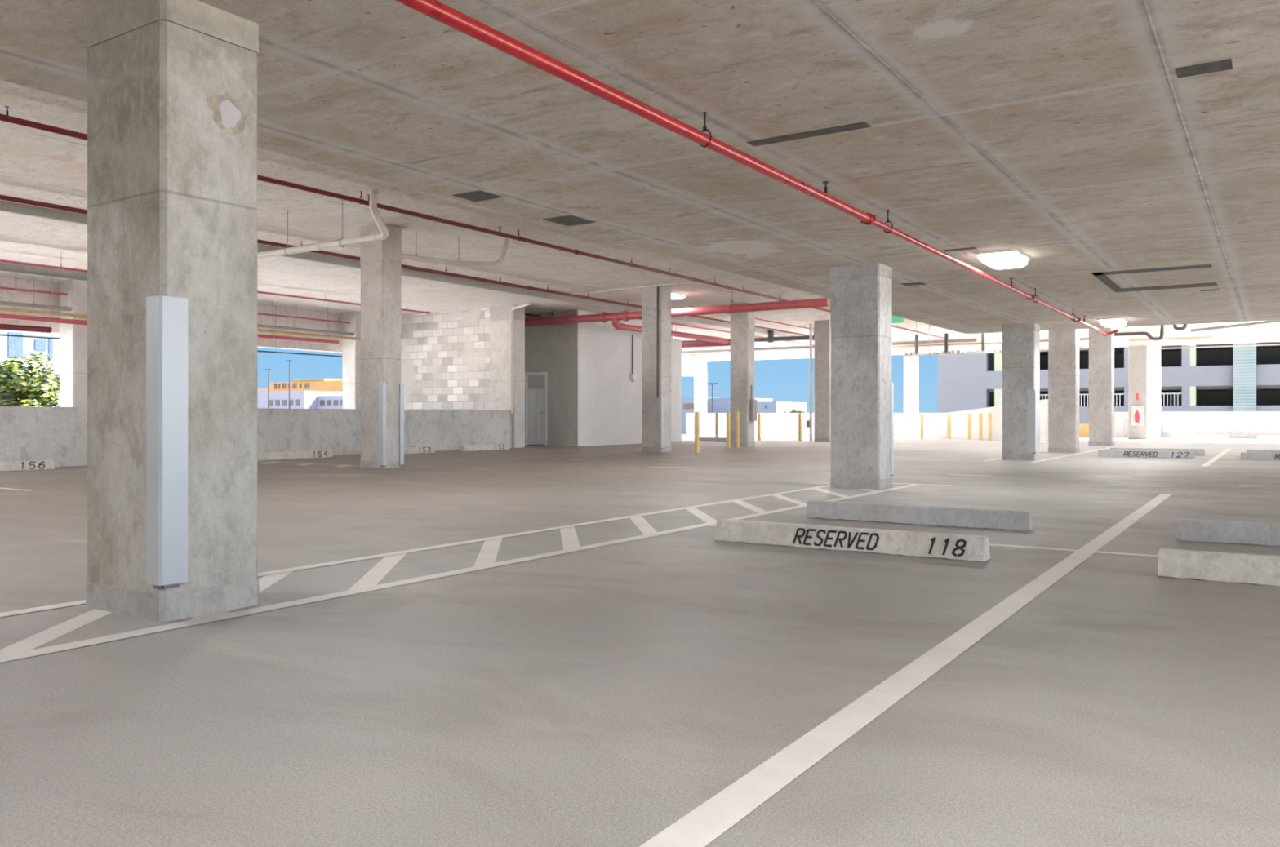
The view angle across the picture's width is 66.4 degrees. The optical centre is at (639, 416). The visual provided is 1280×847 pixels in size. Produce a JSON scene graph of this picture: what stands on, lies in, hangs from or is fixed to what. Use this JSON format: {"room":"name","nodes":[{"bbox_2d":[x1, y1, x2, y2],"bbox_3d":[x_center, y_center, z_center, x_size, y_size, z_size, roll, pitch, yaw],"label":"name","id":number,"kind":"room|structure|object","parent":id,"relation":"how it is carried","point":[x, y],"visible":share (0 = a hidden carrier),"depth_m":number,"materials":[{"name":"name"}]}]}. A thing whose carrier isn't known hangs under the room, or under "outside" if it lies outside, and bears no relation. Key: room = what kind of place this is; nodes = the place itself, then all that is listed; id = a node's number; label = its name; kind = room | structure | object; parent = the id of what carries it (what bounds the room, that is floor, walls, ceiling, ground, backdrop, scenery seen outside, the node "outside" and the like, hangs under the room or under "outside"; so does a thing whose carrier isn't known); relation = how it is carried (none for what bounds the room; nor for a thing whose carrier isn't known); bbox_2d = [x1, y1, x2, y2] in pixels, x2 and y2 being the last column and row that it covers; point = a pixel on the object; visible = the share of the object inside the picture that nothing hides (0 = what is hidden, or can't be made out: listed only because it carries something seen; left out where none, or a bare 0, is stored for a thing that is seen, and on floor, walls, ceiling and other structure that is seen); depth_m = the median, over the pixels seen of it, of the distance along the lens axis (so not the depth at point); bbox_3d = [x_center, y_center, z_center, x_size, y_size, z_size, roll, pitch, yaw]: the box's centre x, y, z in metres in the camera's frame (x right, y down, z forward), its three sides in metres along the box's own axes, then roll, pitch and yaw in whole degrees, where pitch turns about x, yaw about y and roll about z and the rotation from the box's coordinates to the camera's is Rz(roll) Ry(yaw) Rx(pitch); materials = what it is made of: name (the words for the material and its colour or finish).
{"room":"parking garage","nodes":[
{"label":"parking garage","id":0,"kind":"room"},
{"bbox_2d":[0,406,512,466],"bbox_3d":[-11.904,1.370,14.988,0.200,3.060,30.150,0,0,33],"label":"wall","id":1,"kind":"structure","parent":0,"point":[59,435],"depth_m":21.51,"materials":[{"name":"concrete"}]},
{"bbox_2d":[0,211,813,351],"bbox_3d":[-8.008,-3.355,24.830,7.900,0.450,50.900,0,0,33],"label":"ceiling","id":2,"kind":"structure","parent":0,"point":[23,238],"depth_m":23.41,"materials":[{"name":"concrete"}]},
{"bbox_2d":[0,324,52,333],"bbox_3d":[-17.683,-2.505,15.913,0.166,1.249,15.400,0,0,33],"label":"pipe","id":3,"kind":"object","parent":2,"relation":"hanging from","point":[2,326],"visible":1,"depth_m":21.87,"materials":[{"name":"red metal"}]},
{"bbox_2d":[0,252,87,281],"bbox_3d":[-14.439,-2.878,13.565,0.199,0.505,15.000,0,0,33],"label":"drain pipe","id":4,"kind":"object","parent":2,"relation":"hanging from","point":[4,267],"visible":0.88,"depth_m":18.40,"materials":[{"name":"metal"}]},
{"bbox_2d":[0,300,339,344],"bbox_3d":[-15.025,-2.598,18.717,0.132,1.063,23.000,0,0,33],"label":"pipe","id":5,"kind":"object","parent":2,"relation":"hanging from","point":[2,316],"visible":0.56,"depth_m":22.12,"materials":[{"name":"red metal"}]},
{"bbox_2d":[0,275,342,357],"bbox_3d":[-15.194,-2.452,20.199,0.054,1.357,25.300,0,0,33],"label":"pipe","id":6,"kind":"object","parent":2,"relation":"hanging from","point":[1,335],"visible":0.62,"depth_m":22.68,"materials":[{"name":"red metal"}]},
{"bbox_2d":[0,274,350,324],"bbox_3d":[-14.859,-2.950,19.981,0.063,0.361,25.300,0,0,33],"label":"pipe","id":7,"kind":"object","parent":2,"relation":"hanging from","point":[1,287],"visible":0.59,"depth_m":26.79,"materials":[{"name":"red metal"}]},
{"bbox_2d":[0,275,354,335],"bbox_3d":[-14.733,-2.764,19.899,0.110,0.733,25.300,0,0,33],"label":"pipe","id":8,"kind":"object","parent":2,"relation":"hanging from","point":[2,303],"visible":0.54,"depth_m":26.56,"materials":[{"name":"metal"}]},
{"bbox_2d":[0,277,360,340],"bbox_3d":[-14.566,-2.691,19.790,0.099,0.878,25.300,0,0,33],"label":"pipe","id":9,"kind":"object","parent":2,"relation":"hanging from","point":[6,309],"visible":0.61,"depth_m":22.47,"materials":[{"name":"metal"}]},
{"bbox_2d":[0,259,431,314],"bbox_3d":[-12.659,-3.027,17.954,0.101,0.206,24.300,0,0,33],"label":"pipe","id":10,"kind":"object","parent":2,"relation":"hanging from","point":[1,260],"visible":0.52,"depth_m":23.64,"materials":[{"name":"red metal"}]},
{"bbox_2d":[0,200,813,342],"bbox_3d":[-4.806,-3.203,22.509,0.080,0.155,50.500,0,0,33],"label":"pipe","id":11,"kind":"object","parent":2,"relation":"attached to","point":[5,206],"depth_m":22.25,"materials":[{"name":"metal"}]},
{"bbox_2d":[675,328,730,348],"bbox_3d":[1.768,-2.840,34.636,4.400,0.880,0.211,0,0,33],"label":"pipe","id":12,"kind":"object","parent":2,"relation":"hanging from","point":[702,344],"visible":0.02,"depth_m":34.26,"materials":[{"name":"red metal"}]},
{"bbox_2d":[600,311,813,345],"bbox_3d":[3.330,-3.176,36.304,0.058,0.209,16.500,0,0,33],"label":"pipe","id":13,"kind":"object","parent":2,"relation":"hanging from","point":[601,312],"visible":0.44,"depth_m":35.19,"materials":[{"name":"red metal"}]},
{"bbox_2d":[401,308,489,410],"bbox_3d":[-6.219,-0.115,29.691,5.000,6.030,0.200,0,0,33],"label":"wall","id":14,"kind":"structure","parent":0,"point":[446,355],"depth_m":29.30,"materials":[{"name":"brick"}]},
{"bbox_2d":[0,276,693,376],"bbox_3d":[-11.257,-2.540,26.943,0.250,1.180,50.900,0,0,33],"label":"beam","id":15,"kind":"structure","parent":14,"relation":"attached to","point":[8,295],"depth_m":27.87,"materials":[{"name":"concrete"}]},
{"bbox_2d":[524,310,681,446],"bbox_3d":[-2.168,-1.115,32.692,4.720,4.030,6.050,0,0,33],"label":"wall","id":16,"kind":"structure","parent":0,"point":[593,399],"depth_m":29.66,"materials":[{"name":"concrete"}]},
{"bbox_2d":[524,372,546,445],"bbox_3d":[-3.147,-0.215,29.755,0.860,2.230,0.142,0,0,33],"label":"door","id":17,"kind":"structure","parent":16,"relation":"in","point":[535,383],"depth_m":29.76,"materials":[{"name":"grey paint"}]},
{"bbox_2d":[631,334,636,382],"bbox_3d":[-0.204,-1.850,31.266,0.112,1.500,0.260,0,0,33],"label":"pipe","id":18,"kind":"object","parent":16,"relation":"attached to","point":[633,377],"visible":1,"depth_m":31.27,"materials":[{"name":"white metal"}]},
{"bbox_2d":[0,434,1279,846],"bbox_3d":[7.023,1.046,12.908,46.300,0.307,61.300,0,0,33],"label":"floor","id":19,"kind":"structure","parent":0,"point":[531,646],"depth_m":3.40,"materials":[{"name":"grey concrete"}]},
{"bbox_2d":[0,460,54,471],"bbox_3d":[-10.445,0.826,15.775,0.157,0.148,1.852,0,0,33],"label":"wheel stop","id":20,"kind":"object","parent":19,"relation":"on","point":[43,464],"visible":1,"depth_m":16.16,"materials":[{"name":"concrete"}]},
{"bbox_2d":[59,280,87,407],"bbox_3d":[-13.075,-1.115,22.817,0.604,4.030,0.604,0,0,33],"label":"concrete column","id":21,"kind":"structure","parent":19,"relation":"on","point":[73,337],"depth_m":22.53,"materials":[{"name":"concrete"}]},
{"bbox_2d":[85,0,258,622],"bbox_3d":[-2.213,-0.485,4.627,0.675,2.770,0.525,0,0,33],"label":"concrete column","id":22,"kind":"structure","parent":19,"relation":"on","point":[172,84],"depth_m":4.44,"materials":[{"name":"concrete"}]},
{"bbox_2d":[219,100,240,128],"bbox_3d":[-1.901,-1.399,4.539,0.001,0.129,0.112,0,0,33],"label":"stain","id":23,"kind":"object","parent":22,"relation":"attached to","point":[231,114],"depth_m":4.53,"materials":[{"name":"paint"}]},
{"bbox_2d":[257,450,333,460],"bbox_3d":[-7.261,0.826,20.617,0.157,0.148,1.842,0,0,33],"label":"wheel stop","id":24,"kind":"object","parent":19,"relation":"on","point":[315,454],"visible":1,"depth_m":20.52,"materials":[{"name":"concrete"}]},
{"bbox_2d":[342,311,360,408],"bbox_3d":[-8.632,-1.115,29.649,0.604,4.030,0.504,0,0,33],"label":"concrete column","id":25,"kind":"structure","parent":19,"relation":"on","point":[351,348],"depth_m":29.39,"materials":[{"name":"concrete"}]},
{"bbox_2d":[360,224,404,468],"bbox_3d":[-4.506,-1.190,17.059,0.615,4.180,0.490,0,0,33],"label":"concrete column","id":26,"kind":"structure","parent":19,"relation":"on","point":[382,388],"depth_m":16.88,"materials":[{"name":"concrete"}]},
{"bbox_2d":[404,446,435,453],"bbox_3d":[-5.590,0.826,23.186,0.156,0.148,1.872,0,0,33],"label":"wheel stop","id":27,"kind":"object","parent":19,"relation":"on","point":[428,449],"visible":0.57,"depth_m":23.50,"materials":[{"name":"concrete"}]},
{"bbox_2d":[460,444,509,451],"bbox_3d":[-4.042,0.826,25.621,0.157,0.148,1.742,0,0,33],"label":"wheel stop","id":28,"kind":"object","parent":19,"relation":"on","point":[494,446],"visible":1,"depth_m":25.50,"materials":[{"name":"concrete"}]},
{"bbox_2d":[489,304,524,448],"bbox_3d":[-3.797,-1.115,27.967,0.940,4.030,0.450,0,0,33],"label":"wall pier","id":29,"kind":"object","parent":19,"relation":"on","point":[500,316],"visible":0.83,"depth_m":27.76,"materials":[{"name":"concrete"}]},
{"bbox_2d":[509,302,530,414],"bbox_3d":[-3.339,-1.582,27.209,0.094,3.065,0.890,0,0,-44],"label":"downpipe","id":30,"kind":"object","parent":29,"relation":"attached to","point":[511,326],"visible":1,"depth_m":27.47,"materials":[{"name":"white plastic"}]},
{"bbox_2d":[642,284,671,452],"bbox_3d":[0.419,-1.190,24.642,0.605,4.180,0.537,0,0,33],"label":"concrete column","id":31,"kind":"structure","parent":19,"relation":"on","point":[656,300],"depth_m":24.46,"materials":[{"name":"concrete"}]},
{"bbox_2d":[693,412,700,453],"bbox_3d":[1.364,0.400,23.412,0.170,1.000,0.166,0,0,33],"label":"bollard","id":32,"kind":"object","parent":19,"relation":"on","point":[696,414],"visible":1,"depth_m":23.36,"materials":[{"name":"metal"}]},
{"bbox_2d":[693,360,706,413],"bbox_3d":[2.939,-0.880,47.443,0.604,3.560,0.254,0,0,33],"label":"concrete column","id":33,"kind":"structure","parent":19,"relation":"on","point":[700,366],"depth_m":47.32,"materials":[{"name":"concrete"}]},
{"bbox_2d":[699,437,726,442],"bbox_3d":[2.757,0.826,33.726,1.842,0.148,0.157,0,0,33],"label":"wheel stop","id":34,"kind":"object","parent":19,"relation":"on","point":[701,439],"visible":0.54,"depth_m":33.78,"materials":[{"name":"concrete"}]},
{"bbox_2d":[715,413,718,437],"bbox_3d":[2.703,0.400,34.386,0.170,1.000,0.166,0,0,33],"label":"bollard","id":35,"kind":"object","parent":19,"relation":"on","point":[716,414],"visible":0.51,"depth_m":34.34,"materials":[{"name":"metal"}]},
{"bbox_2d":[725,411,730,448],"bbox_3d":[2.450,0.385,27.155,0.170,1.030,0.166,0,0,33],"label":"bollard","id":36,"kind":"object","parent":19,"relation":"on","point":[728,413],"visible":1,"depth_m":27.11,"materials":[{"name":"metal"}]},
{"bbox_2d":[734,411,740,448],"bbox_3d":[2.762,0.385,27.727,0.170,1.030,0.166,0,0,33],"label":"bollard","id":37,"kind":"object","parent":19,"relation":"on","point":[737,413],"visible":1,"depth_m":27.68,"materials":[{"name":"metal"}]},
{"bbox_2d":[729,302,756,447],"bbox_3d":[3.039,-1.190,28.597,0.685,4.180,0.470,0,0,33],"label":"concrete column","id":38,"kind":"structure","parent":19,"relation":"on","point":[743,401],"depth_m":28.41,"materials":[{"name":"concrete"}]},
{"bbox_2d":[757,413,760,440],"bbox_3d":[4.321,0.400,35.480,0.170,1.000,0.166,0,0,33],"label":"bollard","id":39,"kind":"object","parent":19,"relation":"on","point":[758,414],"visible":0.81,"depth_m":35.43,"materials":[{"name":"metal"}]},
{"bbox_2d":[797,413,802,441],"bbox_3d":[5.629,0.400,34.391,0.170,1.000,0.166,0,0,33],"label":"bollard","id":40,"kind":"object","parent":19,"relation":"on","point":[799,414],"visible":0.88,"depth_m":34.34,"materials":[{"name":"metal"}]},
{"bbox_2d":[806,323,812,442],"bbox_3d":[5.857,-1.150,33.778,0.190,4.100,0.120,0,0,33],"label":"downpipe","id":41,"kind":"object","parent":19,"relation":"on","point":[809,423],"visible":1,"depth_m":33.72,"materials":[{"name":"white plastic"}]},
{"bbox_2d":[813,320,830,442],"bbox_3d":[6.376,-1.190,33.816,0.590,4.180,0.460,0,0,33],"label":"concrete column","id":42,"kind":"structure","parent":19,"relation":"on","point":[821,328],"depth_m":33.63,"materials":[{"name":"concrete"}]},
{"bbox_2d":[714,519,990,561],"bbox_3d":[1.368,0.826,6.598,1.892,0.148,0.157,0,0,33],"label":"wheel stop","id":43,"kind":"object","parent":19,"relation":"on","point":[913,544],"visible":1,"depth_m":6.49,"materials":[{"name":"concrete"}]},
{"bbox_2d":[830,263,893,489],"bbox_3d":[2.799,-0.485,12.349,0.657,2.770,0.507,0,0,33],"label":"concrete column","id":44,"kind":"structure","parent":19,"relation":"on","point":[862,386],"depth_m":12.14,"materials":[{"name":"concrete"}]},
{"bbox_2d":[903,353,918,413],"bbox_3d":[11.607,-0.880,41.860,0.584,3.560,0.244,0,0,33],"label":"concrete column","id":45,"kind":"structure","parent":19,"relation":"on","point":[910,362],"depth_m":41.74,"materials":[{"name":"concrete"}]},
{"bbox_2d":[805,500,1032,531],"bbox_3d":[2.287,0.826,8.194,1.872,0.148,0.157,0,0,33],"label":"wheel stop","id":46,"kind":"object","parent":19,"relation":"on","point":[1014,520],"visible":1,"depth_m":8.09,"materials":[{"name":"concrete"}]},
{"bbox_2d":[920,413,923,439],"bbox_3d":[10.941,0.400,37.974,0.170,1.000,0.166,0,0,33],"label":"bollard","id":47,"kind":"object","parent":19,"relation":"on","point":[921,415],"visible":0.87,"depth_m":37.93,"materials":[{"name":"metal"}]},
{"bbox_2d":[946,413,951,439],"bbox_3d":[12.141,0.400,38.388,0.170,1.000,0.166,0,0,33],"label":"bollard","id":48,"kind":"object","parent":19,"relation":"on","point":[948,415],"visible":1,"depth_m":38.34,"materials":[{"name":"metal"}]},
{"bbox_2d":[967,413,971,439],"bbox_3d":[12.488,0.400,37.088,0.170,1.000,0.166,0,0,33],"label":"bollard","id":49,"kind":"object","parent":19,"relation":"on","point":[969,414],"visible":1,"depth_m":37.03,"materials":[{"name":"metal"}]},
{"bbox_2d":[978,413,982,439],"bbox_3d":[12.639,0.400,36.274,0.170,1.000,0.166,0,0,33],"label":"bollard","id":50,"kind":"object","parent":19,"relation":"on","point":[980,414],"visible":1,"depth_m":36.24,"materials":[{"name":"metal"}]},
{"bbox_2d":[987,413,991,440],"bbox_3d":[12.677,0.400,35.415,0.170,1.000,0.166,0,0,33],"label":"bollard","id":51,"kind":"object","parent":19,"relation":"on","point":[989,414],"visible":0.84,"depth_m":35.37,"materials":[{"name":"metal"}]},
{"bbox_2d":[1001,323,1039,460],"bbox_3d":[7.825,-0.485,20.073,0.663,2.770,0.523,0,0,33],"label":"concrete column","id":52,"kind":"structure","parent":19,"relation":"on","point":[1020,342],"depth_m":19.87,"materials":[{"name":"concrete"}]},
{"bbox_2d":[1048,328,1079,453],"bbox_3d":[10.467,-1.190,24.148,0.650,4.180,0.510,0,0,33],"label":"concrete column","id":53,"kind":"structure","parent":19,"relation":"on","point":[1063,344],"depth_m":23.95,"materials":[{"name":"concrete"}]},
{"bbox_2d":[1088,327,1114,446],"bbox_3d":[13.847,-1.190,29.346,0.650,4.180,0.510,0,0,33],"label":"concrete column","id":54,"kind":"structure","parent":19,"relation":"on","point":[1101,348],"depth_m":29.14,"materials":[{"name":"concrete"}]},
{"bbox_2d":[1128,345,1147,439],"bbox_3d":[18.901,-0.880,37.117,0.644,3.560,0.244,0,0,33],"label":"concrete column","id":55,"kind":"structure","parent":19,"relation":"on","point":[1137,355],"depth_m":37.01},
{"bbox_2d":[1131,393,1142,425],"bbox_3d":[18.774,-0.250,36.922,0.380,1.200,0.205,0,0,33],"label":"fire extinguisher cabinet","id":56,"kind":"object","parent":55,"relation":"attached to","point":[1136,411],"visible":1,"depth_m":36.89,"materials":[{"name":"white metal"}]},
{"bbox_2d":[1148,343,1279,349],"bbox_3d":[24.138,-2.571,33.449,12.000,0.177,0.076,0,0,33],"label":"pipe","id":57,"kind":"object","parent":55,"relation":"attached to","point":[1270,344],"visible":1,"depth_m":35.53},
{"bbox_2d":[1097,449,1194,458],"bbox_3d":[10.917,0.826,21.143,1.842,0.148,0.157,0,0,33],"label":"wheel stop","id":58,"kind":"object","parent":19,"relation":"on","point":[1101,453],"visible":1,"depth_m":21.07,"materials":[{"name":"concrete"}]},
{"bbox_2d":[1110,447,1204,455],"bbox_3d":[11.994,0.826,22.709,1.942,0.148,0.157,0,0,33],"label":"wheel stop","id":59,"kind":"object","parent":19,"relation":"on","point":[1196,451],"visible":0.53,"depth_m":22.57,"materials":[{"name":"concrete"}]},
{"bbox_2d":[1157,548,1279,586],"bbox_3d":[3.719,0.826,5.021,1.872,0.148,0.157,0,0,33],"label":"wheel stop","id":60,"kind":"object","parent":19,"relation":"on","point":[1264,570],"visible":1,"depth_m":5.32,"materials":[{"name":"concrete"}]},
{"bbox_2d":[1176,519,1279,546],"bbox_3d":[4.702,0.826,6.624,1.872,0.148,0.157,0,0,33],"label":"wheel stop","id":61,"kind":"object","parent":19,"relation":"on","point":[1187,530],"visible":1,"depth_m":6.91,"materials":[{"name":"concrete"}]},
{"bbox_2d":[1240,452,1279,460],"bbox_3d":[13.172,0.826,19.677,1.862,0.148,0.157,0,0,33],"label":"wheel stop","id":62,"kind":"object","parent":19,"relation":"on","point":[1244,455],"visible":1,"depth_m":19.95,"materials":[{"name":"concrete"}]},
{"bbox_2d":[1246,449,1279,453],"bbox_3d":[14.258,0.826,21.237,1.842,0.148,0.157,0,0,33],"label":"wheel stop","id":63,"kind":"object","parent":19,"relation":"on","point":[1247,451],"visible":0.5,"depth_m":21.55,"materials":[{"name":"concrete"}]},
{"bbox_2d":[1257,435,1279,439],"bbox_3d":[24.675,0.826,37.366,1.862,0.148,0.157,0,0,33],"label":"wheel stop","id":64,"kind":"object","parent":19,"relation":"on","point":[1259,437],"visible":0.92,"depth_m":37.62,"materials":[{"name":"concrete"}]},
{"bbox_2d":[0,0,1279,333],"bbox_3d":[4.830,-2.723,5.089,14.450,1.714,31.800,0,0,33],"label":"ceiling","id":65,"kind":"structure","parent":0,"point":[1128,149],"depth_m":6.31,"materials":[{"name":"concrete"}]},
{"bbox_2d":[393,0,1118,336],"bbox_3d":[2.641,-1.759,9.362,0.256,0.222,26.576,0,0,33],"label":"pipe","id":66,"kind":"object","parent":65,"relation":"hanging from","point":[435,10],"visible":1,"depth_m":5.48,"materials":[{"name":"red metal"}]},
{"bbox_2d":[892,315,903,323],"bbox_3d":[4.980,-1.890,18.948,0.410,0.180,0.080,0,0,33],"label":"exit sign","id":67,"kind":"object","parent":65,"relation":"attached to","point":[895,319],"visible":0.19,"depth_m":18.91,"materials":[{"name":"green"}]},
{"bbox_2d":[975,248,1030,269],"bbox_3d":[4.230,-1.812,11.384,0.440,0.115,0.840,0,0,33],"label":"ceiling lamp","id":68,"kind":"object","parent":65,"relation":"attached to","point":[1006,259],"visible":1,"depth_m":11.13,"materials":[{"name":"white"}]},
{"bbox_2d":[1097,317,1128,327],"bbox_3d":[9.191,-1.812,19.013,0.440,0.115,0.840,0,0,33],"label":"ceiling lamp","id":69,"kind":"object","parent":65,"relation":"attached to","point":[1113,322],"visible":1,"depth_m":18.74,"materials":[{"name":"white"}]},
{"bbox_2d":[0,80,1279,340],"bbox_3d":[5.699,-3.430,15.917,24.800,0.300,50.900,0,0,33],"label":"ceiling","id":70,"kind":"structure","parent":0,"point":[37,165],"depth_m":17.15,"materials":[{"name":"concrete"}]},
{"bbox_2d":[257,189,388,259],"bbox_3d":[-6.042,-2.914,15.739,5.509,0.732,0.325,0,0,33],"label":"drain pipe","id":71,"kind":"object","parent":70,"relation":"hanging from","point":[373,237],"visible":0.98,"depth_m":14.80,"materials":[{"name":"white plastic"}]},
{"bbox_2d":[0,195,808,335],"bbox_3d":[-3.013,-3.180,23.431,0.133,0.200,44.000,0,0,33],"label":"pipe","id":72,"kind":"object","parent":70,"relation":"hanging from","point":[3,197],"visible":0.63,"depth_m":21.07,"materials":[{"name":"red metal"}]},
{"bbox_2d":[401,231,509,266],"bbox_3d":[-3.389,-3.022,17.791,2.013,0.535,0.382,0,0,-24],"label":"drain pipe","id":73,"kind":"object","parent":70,"relation":"hanging from","point":[506,241],"visible":0.98,"depth_m":17.94,"materials":[{"name":"white plastic"}]},
{"bbox_2d":[0,106,944,339],"bbox_3d":[0.424,-3.180,21.196,0.130,0.199,44.000,0,0,33],"label":"pipe","id":74,"kind":"object","parent":70,"relation":"hanging from","point":[3,117],"visible":0.67,"depth_m":15.39,"materials":[{"name":"red metal"}]},
{"bbox_2d":[547,279,711,296],"bbox_3d":[-1.063,-3.229,25.145,6.600,0.102,0.044,0,0,33],"label":"pipe","id":75,"kind":"object","parent":70,"relation":"attached to","point":[707,280],"visible":0.72,"depth_m":24.55,"materials":[{"name":"white plastic"}]},
{"bbox_2d":[524,297,830,343],"bbox_3d":[2.272,-2.870,29.724,10.000,0.820,6.885,0,0,33],"label":"pipe","id":76,"kind":"object","parent":70,"relation":"hanging from","point":[626,316],"visible":0.8,"depth_m":27.27,"materials":[{"name":"red metal"}]},
{"bbox_2d":[671,292,686,299],"bbox_3d":[0.865,-3.223,26.277,0.440,0.115,0.840,0,0,33],"label":"ceiling lamp","id":77,"kind":"object","parent":70,"relation":"attached to","point":[674,295],"visible":0.61,"depth_m":26.20,"materials":[{"name":"white"}]},
{"bbox_2d":[681,327,813,343],"bbox_3d":[4.913,-3.040,37.362,8.501,0.480,0.170,0,0,33],"label":"pipe","id":78,"kind":"object","parent":70,"relation":"hanging from","point":[771,339],"visible":0.23,"depth_m":37.21,"materials":[{"name":"metal"}]},
{"bbox_2d":[689,306,813,330],"bbox_3d":[5.929,-3.176,34.614,0.058,0.209,16.500,0,0,33],"label":"pipe","id":79,"kind":"object","parent":70,"relation":"hanging from","point":[690,306],"visible":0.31,"depth_m":32.62,"materials":[{"name":"red metal"}]},
{"bbox_2d":[681,338,977,353],"bbox_3d":[6.003,-2.970,39.039,14.500,0.620,0.120,0,0,33],"label":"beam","id":80,"kind":"structure","parent":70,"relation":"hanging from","point":[962,340],"depth_m":38.74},
{"bbox_2d":[691,324,1279,361],"bbox_3d":[16.250,-2.970,39.204,32.500,0.620,0.350,0,0,33],"label":"trim","id":81,"kind":"structure","parent":70,"relation":"attached to","point":[1266,332],"depth_m":37.46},
{"bbox_2d":[892,328,1088,353],"bbox_3d":[11.662,-2.740,32.974,6.400,1.080,0.080,0,0,33],"label":"pipe","id":82,"kind":"object","parent":70,"relation":"hanging from","point":[983,343],"visible":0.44,"depth_m":33.64,"materials":[{"name":"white metal"}]},
{"bbox_2d":[903,324,1088,355],"bbox_3d":[12.178,-2.730,33.860,6.100,1.100,0.250,0,0,33],"label":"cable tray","id":83,"kind":"object","parent":70,"relation":"hanging from","point":[993,351],"visible":0.58,"depth_m":34.41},
{"bbox_2d":[903,346,1088,355],"bbox_3d":[12.178,-2.254,33.860,6.100,0.148,0.250,0,0,33],"label":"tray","id":84,"kind":"object","parent":83,"relation":"on","point":[993,351],"depth_m":34.37,"materials":[{"name":"metal"}]},
{"bbox_2d":[1114,325,1164,340],"bbox_3d":[16.170,-2.873,32.427,2.155,0.816,0.110,0,0,33],"label":"pipe","id":85,"kind":"object","parent":70,"relation":"hanging from","point":[1162,327],"visible":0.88,"depth_m":32.09,"materials":[{"name":"metal"}]},
{"bbox_2d":[1128,325,1213,341],"bbox_3d":[19.355,-3.031,35.724,2.700,0.497,0.076,0,0,33],"label":"pipe","id":86,"kind":"object","parent":70,"relation":"hanging from","point":[1204,337],"visible":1,"depth_m":35.59,"materials":[{"name":"orange metal"}]},
{"bbox_2d":[685,413,947,437],"bbox_3d":[7.547,0.385,44.118,12.550,1.030,0.200,0,0,33],"label":"wall","id":87,"kind":"structure","parent":0,"point":[905,424],"depth_m":44.37,"materials":[{"name":"concrete"}]},
{"bbox_2d":[947,399,1048,443],"bbox_3d":[13.185,0.175,36.518,0.226,1.450,8.390,0,0,-4],"label":"wall","id":88,"kind":"structure","parent":0,"point":[958,419],"depth_m":36.91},
{"bbox_2d":[1147,346,1160,439],"bbox_3d":[20.590,-1.050,39.275,0.400,3.900,1.900,0,0,33],"label":"concrete column","id":89,"kind":"structure","parent":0,"point":[1153,355],"depth_m":38.49,"materials":[{"name":"concrete"}]},
{"bbox_2d":[1079,411,1279,439],"bbox_3d":[29.001,0.365,35.058,33.600,1.070,0.200,0,0,33],"label":"wall","id":90,"kind":"structure","parent":0,"point":[1235,424],"depth_m":38.96,"materials":[{"name":"concrete"}]},
{"bbox_2d":[1190,320,1279,332],"bbox_3d":[19.919,-2.895,29.989,5.305,0.400,0.090,0,0,33],"label":"duct","id":91,"kind":"object","parent":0,"point":[1276,321],"visible":1,"depth_m":30.75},
{"label":"outside","id":92,"kind":"structure","parent":0,"visible":0},
{"label":"ground","id":93,"kind":"structure","parent":92,"visible":0},
{"bbox_2d":[0,351,60,407],"bbox_3d":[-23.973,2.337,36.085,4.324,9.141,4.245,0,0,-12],"label":"tree","id":94,"kind":"object","parent":93,"relation":"on","point":[26,380],"visible":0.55,"depth_m":35.91,"materials":[{"name":"green plant"}]},
{"bbox_2d":[0,329,60,407],"bbox_3d":[-71.203,-4.100,105.946,15.100,22.000,24.000,0,0,33],"label":"apartment building","id":95,"kind":"structure","parent":93,"relation":"on","point":[10,346],"depth_m":103.05,"materials":[{"name":"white paint"}]},
{"bbox_2d":[264,368,272,408],"bbox_3d":[-70.976,-1.025,186.913,2.000,15.850,0.320,0,0,33],"label":"street light","id":96,"kind":"object","parent":93,"relation":"on","point":[268,370],"visible":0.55,"depth_m":186.83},
{"bbox_2d":[257,391,342,408],"bbox_3d":[-63.287,1.075,196.168,60.000,11.650,20.100,0,0,33],"label":"building","id":97,"kind":"structure","parent":93,"relation":"on","point":[280,399],"depth_m":186.37,"materials":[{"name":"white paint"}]},
{"bbox_2d":[257,378,342,391],"bbox_3d":[-94.520,-2.350,317.811,75.000,18.500,30.200,0,0,33],"label":"building","id":98,"kind":"structure","parent":93,"relation":"on","point":[307,384],"depth_m":306.23,"materials":[{"name":"orange paint"}]},
{"bbox_2d":[681,397,715,434],"bbox_3d":[7.969,2.150,143.865,8.500,9.500,10.100,0,0,33],"label":"building","id":99,"kind":"structure","parent":93,"relation":"on","point":[687,403],"depth_m":138.91,"materials":[{"name":"blue"}]},
{"bbox_2d":[706,382,719,413],"bbox_3d":[10.049,1.175,135.415,2.000,11.450,0.320,0,0,33],"label":"street light","id":100,"kind":"object","parent":93,"relation":"on","point":[712,384],"visible":0.46,"depth_m":135.32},
{"bbox_2d":[707,398,772,413],"bbox_3d":[14.403,2.200,140.277,5.800,9.400,9.100,0,0,33],"label":"building","id":101,"kind":"structure","parent":93,"relation":"on","point":[720,405],"depth_m":137.22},
{"bbox_2d":[756,401,806,413],"bbox_3d":[18.993,2.500,136.696,4.800,8.800,10.100,0,0,33],"label":"building","id":102,"kind":"structure","parent":93,"relation":"on","point":[763,406],"depth_m":132.61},
{"bbox_2d":[937,342,1279,424],"bbox_3d":[42.961,-1.600,74.409,37.100,17.000,12.400,0,0,33],"label":"parking garage","id":103,"kind":"structure","parent":93,"relation":"on","point":[1224,379],"depth_m":73.54,"materials":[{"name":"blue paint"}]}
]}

